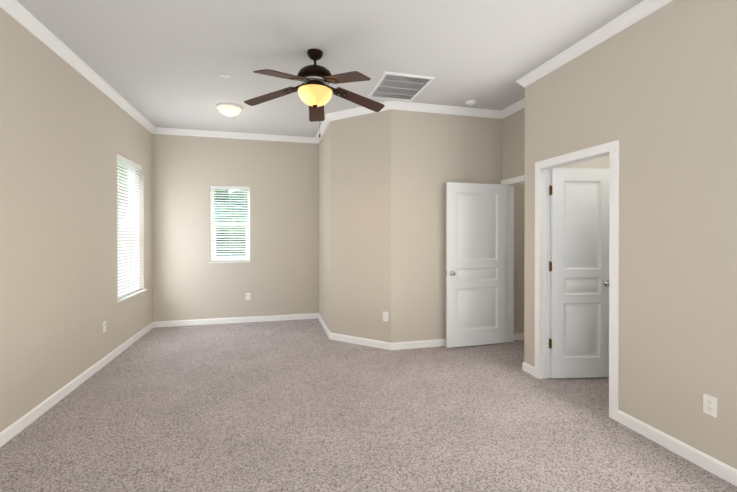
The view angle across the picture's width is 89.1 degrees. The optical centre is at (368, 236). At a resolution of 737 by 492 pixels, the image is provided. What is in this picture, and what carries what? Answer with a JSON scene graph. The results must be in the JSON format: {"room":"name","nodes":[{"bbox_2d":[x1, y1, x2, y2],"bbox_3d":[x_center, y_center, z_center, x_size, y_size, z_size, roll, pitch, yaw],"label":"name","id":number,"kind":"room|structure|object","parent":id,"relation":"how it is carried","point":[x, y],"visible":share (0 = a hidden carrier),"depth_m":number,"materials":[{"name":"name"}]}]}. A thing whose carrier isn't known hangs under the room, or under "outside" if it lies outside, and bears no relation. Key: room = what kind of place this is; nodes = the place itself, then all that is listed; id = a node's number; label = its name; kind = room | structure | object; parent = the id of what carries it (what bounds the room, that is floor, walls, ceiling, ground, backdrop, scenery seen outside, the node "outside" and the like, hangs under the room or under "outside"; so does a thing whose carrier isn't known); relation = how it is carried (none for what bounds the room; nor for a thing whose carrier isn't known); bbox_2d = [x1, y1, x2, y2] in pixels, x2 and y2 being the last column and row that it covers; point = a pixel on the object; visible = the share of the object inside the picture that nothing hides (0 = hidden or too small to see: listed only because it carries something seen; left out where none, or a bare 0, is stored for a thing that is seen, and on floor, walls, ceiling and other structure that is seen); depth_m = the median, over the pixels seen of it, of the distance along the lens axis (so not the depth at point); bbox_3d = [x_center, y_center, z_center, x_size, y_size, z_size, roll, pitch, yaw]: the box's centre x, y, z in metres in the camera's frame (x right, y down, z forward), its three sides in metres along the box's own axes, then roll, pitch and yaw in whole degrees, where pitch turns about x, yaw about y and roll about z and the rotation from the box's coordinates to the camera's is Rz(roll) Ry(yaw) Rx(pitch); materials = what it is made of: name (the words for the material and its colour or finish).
{"room":"empty bedroom","nodes":[
{"label":"empty bedroom","id":0,"kind":"room"},
{"bbox_2d":[0,7,152,431],"bbox_3d":[-2.474,-0.107,2.183,0.200,3.000,7.465,0,0,-14],"label":"wall","id":1,"kind":"structure","parent":0,"point":[68,132],"depth_m":3.15,"materials":[{"name":"beige paint"}]},
{"bbox_2d":[103,321,105,332],"bbox_3d":[-2.835,0.973,4.024,0.008,0.115,0.070,0,0,-14],"label":"electrical outlet","id":2,"kind":"object","parent":1,"relation":"attached to","point":[104,326],"visible":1,"depth_m":4.01,"materials":[{"name":"white plastic"}]},
{"bbox_2d":[117,153,146,302],"bbox_3d":[-3.109,-0.106,4.790,0.210,1.750,0.976,0,0,-14],"label":"window","id":3,"kind":"structure","parent":1,"relation":"in","point":[128,256],"depth_m":4.80,"materials":[{"name":"white plastic"}]},
{"bbox_2d":[152,134,318,321],"bbox_3d":[-2.010,-0.128,6.051,2.615,3.000,0.200,0,0,-14],"label":"wall","id":4,"kind":"structure","parent":0,"point":[278,274],"depth_m":5.92,"materials":[{"name":"beige paint"}]},
{"bbox_2d":[209,185,250,262],"bbox_3d":[-2.204,-0.190,5.982,0.624,1.215,0.187,0,0,-14],"label":"window","id":5,"kind":"structure","parent":4,"relation":"in","point":[227,259],"depth_m":5.96,"materials":[{"name":"white plastic"}]},
{"bbox_2d":[17,0,642,136],"bbox_3d":[0.610,-1.641,2.971,6.770,0.060,7.650,0,0,-14],"label":"ceiling","id":6,"kind":"structure","parent":0,"point":[161,63],"depth_m":3.18,"materials":[{"name":"white paint"}]},
{"bbox_2d":[218,74,230,77],"bbox_3d":[-1.442,-1.603,3.752,0.104,0.025,0.060,0,0,-2],"label":"plate","id":7,"kind":"object","parent":6,"relation":"attached to","point":[225,75],"visible":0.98,"depth_m":3.73,"materials":[{"name":"white plastic"}]},
{"bbox_2d":[216,103,242,116],"bbox_3d":[-1.745,-1.558,4.693,0.316,0.124,0.316,0,0,-14],"label":"dome ceiling light","id":8,"kind":"object","parent":6,"relation":"attached to","point":[229,109],"visible":1,"depth_m":4.61,"materials":[{"name":"white glass"}]},
{"bbox_2d":[244,49,384,137],"bbox_3d":[-0.454,-1.234,3.313,1.263,0.758,1.256,0,0,-14],"label":"ceiling fan","id":9,"kind":"object","parent":6,"relation":"hanging from","point":[314,89],"visible":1,"depth_m":3.22,"materials":[{"name":"brown wood"}]},
{"bbox_2d":[368,72,435,100],"bbox_3d":[0.337,-1.609,4.062,0.540,0.016,0.680,0,0,-14],"label":"ceiling vent","id":10,"kind":"object","parent":6,"relation":"in","point":[399,86],"visible":1,"depth_m":4.01,"materials":[{"name":"white metal"}]},
{"bbox_2d":[465,100,476,106],"bbox_3d":[1.234,-1.597,4.509,0.132,0.045,0.132,0,0,-14],"label":"smoke detector","id":11,"kind":"object","parent":6,"relation":"attached to","point":[471,103],"visible":1,"depth_m":4.47,"materials":[{"name":"white plastic"}]},
{"bbox_2d":[0,319,736,491],"bbox_3d":[0.610,1.419,2.988,6.770,0.060,7.650,0,0,-14],"label":"floor","id":12,"kind":"structure","parent":0,"point":[304,405],"depth_m":2.74,"materials":[{"name":"carpet"}]},
{"bbox_2d":[319,109,524,342],"bbox_3d":[1.237,-0.126,5.778,3.770,3.000,1.937,0,0,-14],"label":"wall block","id":13,"kind":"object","parent":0,"point":[385,176],"visible":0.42,"depth_m":4.70,"materials":[{"name":"beige paint"}]},
{"bbox_2d":[383,312,387,320],"bbox_3d":[0.209,0.980,4.575,0.070,0.115,0.008,0,0,31],"label":"electrical outlet","id":14,"kind":"object","parent":13,"relation":"attached to","point":[385,316],"visible":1,"depth_m":4.57,"materials":[{"name":"white plastic"}]},
{"bbox_2d":[502,108,524,179],"bbox_3d":[1.930,-0.119,4.449,0.115,3.000,0.983,0,0,-14],"label":"wall","id":15,"kind":"structure","parent":0,"point":[513,144],"depth_m":4.67,"materials":[{"name":"beige paint"}]},
{"bbox_2d":[446,182,505,347],"bbox_3d":[1.362,0.353,4.700,0.838,2.030,0.159,0,0,-14],"label":"door","id":16,"kind":"structure","parent":15,"relation":"in","point":[475,263],"depth_m":4.69,"materials":[{"name":"white wood"}]},
{"bbox_2d":[501,175,524,342],"bbox_3d":[1.930,0.326,4.452,0.147,2.116,0.985,0,0,-14],"label":"door frame","id":17,"kind":"structure","parent":15,"relation":"attached to","point":[509,183],"depth_m":4.86,"materials":[{"name":"white wood"}]},
{"bbox_2d":[524,84,531,364],"bbox_3d":[2.592,-0.117,4.051,2.000,3.000,0.115,0,0,-14],"label":"wall","id":18,"kind":"structure","parent":0,"point":[528,246],"depth_m":3.80,"materials":[{"name":"beige paint"}]},
{"bbox_2d":[557,155,609,168],"bbox_3d":[2.692,-0.105,1.893,0.895,3.000,4.115,0,0,-14],"label":"wall","id":19,"kind":"structure","parent":0,"point":[601,163],"depth_m":3.92,"materials":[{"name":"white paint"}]},
{"bbox_2d":[532,0,736,468],"bbox_3d":[2.193,-0.104,1.766,0.095,3.000,4.115,0,0,-14],"label":"wall","id":20,"kind":"structure","parent":0,"point":[654,93],"depth_m":2.44,"materials":[{"name":"beige paint"}]},
{"bbox_2d":[0,0,673,143],"bbox_3d":[-0.104,-1.568,2.737,4.670,0.084,7.150,0,0,-14],"label":"crown molding","id":21,"kind":"structure","parent":20,"relation":"attached to","point":[16,10],"depth_m":3.74,"materials":[{"name":"white wood"}]},
{"bbox_2d":[0,313,736,485],"bbox_3d":[0.671,1.345,2.951,6.270,0.088,7.150,0,0,-14],"label":"baseboard","id":22,"kind":"structure","parent":20,"relation":"attached to","point":[722,470],"depth_m":3.41,"materials":[{"name":"white wood"}]},
{"bbox_2d":[534,140,618,420],"bbox_3d":[1.811,0.332,3.260,0.127,2.116,0.915,0,0,-14],"label":"door frame","id":23,"kind":"structure","parent":20,"relation":"attached to","point":[543,168],"depth_m":3.47,"materials":[{"name":"white wood"}]},
{"bbox_2d":[549,168,609,377],"bbox_3d":[2.075,0.358,3.628,0.601,2.030,0.213,0,0,-14],"label":"door","id":24,"kind":"structure","parent":20,"relation":"in","point":[579,282],"depth_m":3.63,"materials":[{"name":"white wood"}]},
{"bbox_2d":[703,394,716,416],"bbox_3d":[2.025,1.003,2.220,0.008,0.115,0.070,0,0,-14],"label":"electrical outlet","id":25,"kind":"object","parent":20,"relation":"attached to","point":[709,405],"visible":1,"depth_m":2.22,"materials":[{"name":"white plastic"}]},
{"label":"outside","id":26,"kind":"structure","parent":0,"visible":0},
{"bbox_3d":[-5.039,1.624,19.376,80.000,0.050,80.000,0,0,-14],"label":"ground","id":27,"kind":"structure","parent":26,"visible":0},
{"bbox_2d":[117,165,127,222],"bbox_3d":[-8.412,-1.433,13.085,5.355,6.133,4.786,0,0,-14],"label":"tree","id":28,"kind":"object","parent":27,"relation":"on","point":[120,186],"depth_m":11.10,"materials":[{"name":"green plant"}]},
{"bbox_2d":[214,189,228,201],"bbox_3d":[-6.154,-1.016,12.528,2.886,5.305,3.069,0,0,-14],"label":"tree","id":29,"kind":"object","parent":27,"relation":"on","point":[221,193],"depth_m":12.27,"materials":[{"name":"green plant"}]},
{"bbox_2d":[214,201,247,255],"bbox_3d":[-3.972,0.306,10.990,2.588,2.677,1.953,0,0,-14],"label":"tree","id":30,"kind":"object","parent":27,"relation":"on","point":[227,214],"depth_m":10.30,"materials":[{"name":"green plant"}]},
{"bbox_2d":[223,190,247,208],"bbox_3d":[-4.214,-0.122,14.685,3.484,3.493,3.238,0,0,-14],"label":"tree","id":31,"kind":"object","parent":27,"relation":"on","point":[237,195],"depth_m":14.15,"materials":[{"name":"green plant"}]}
]}

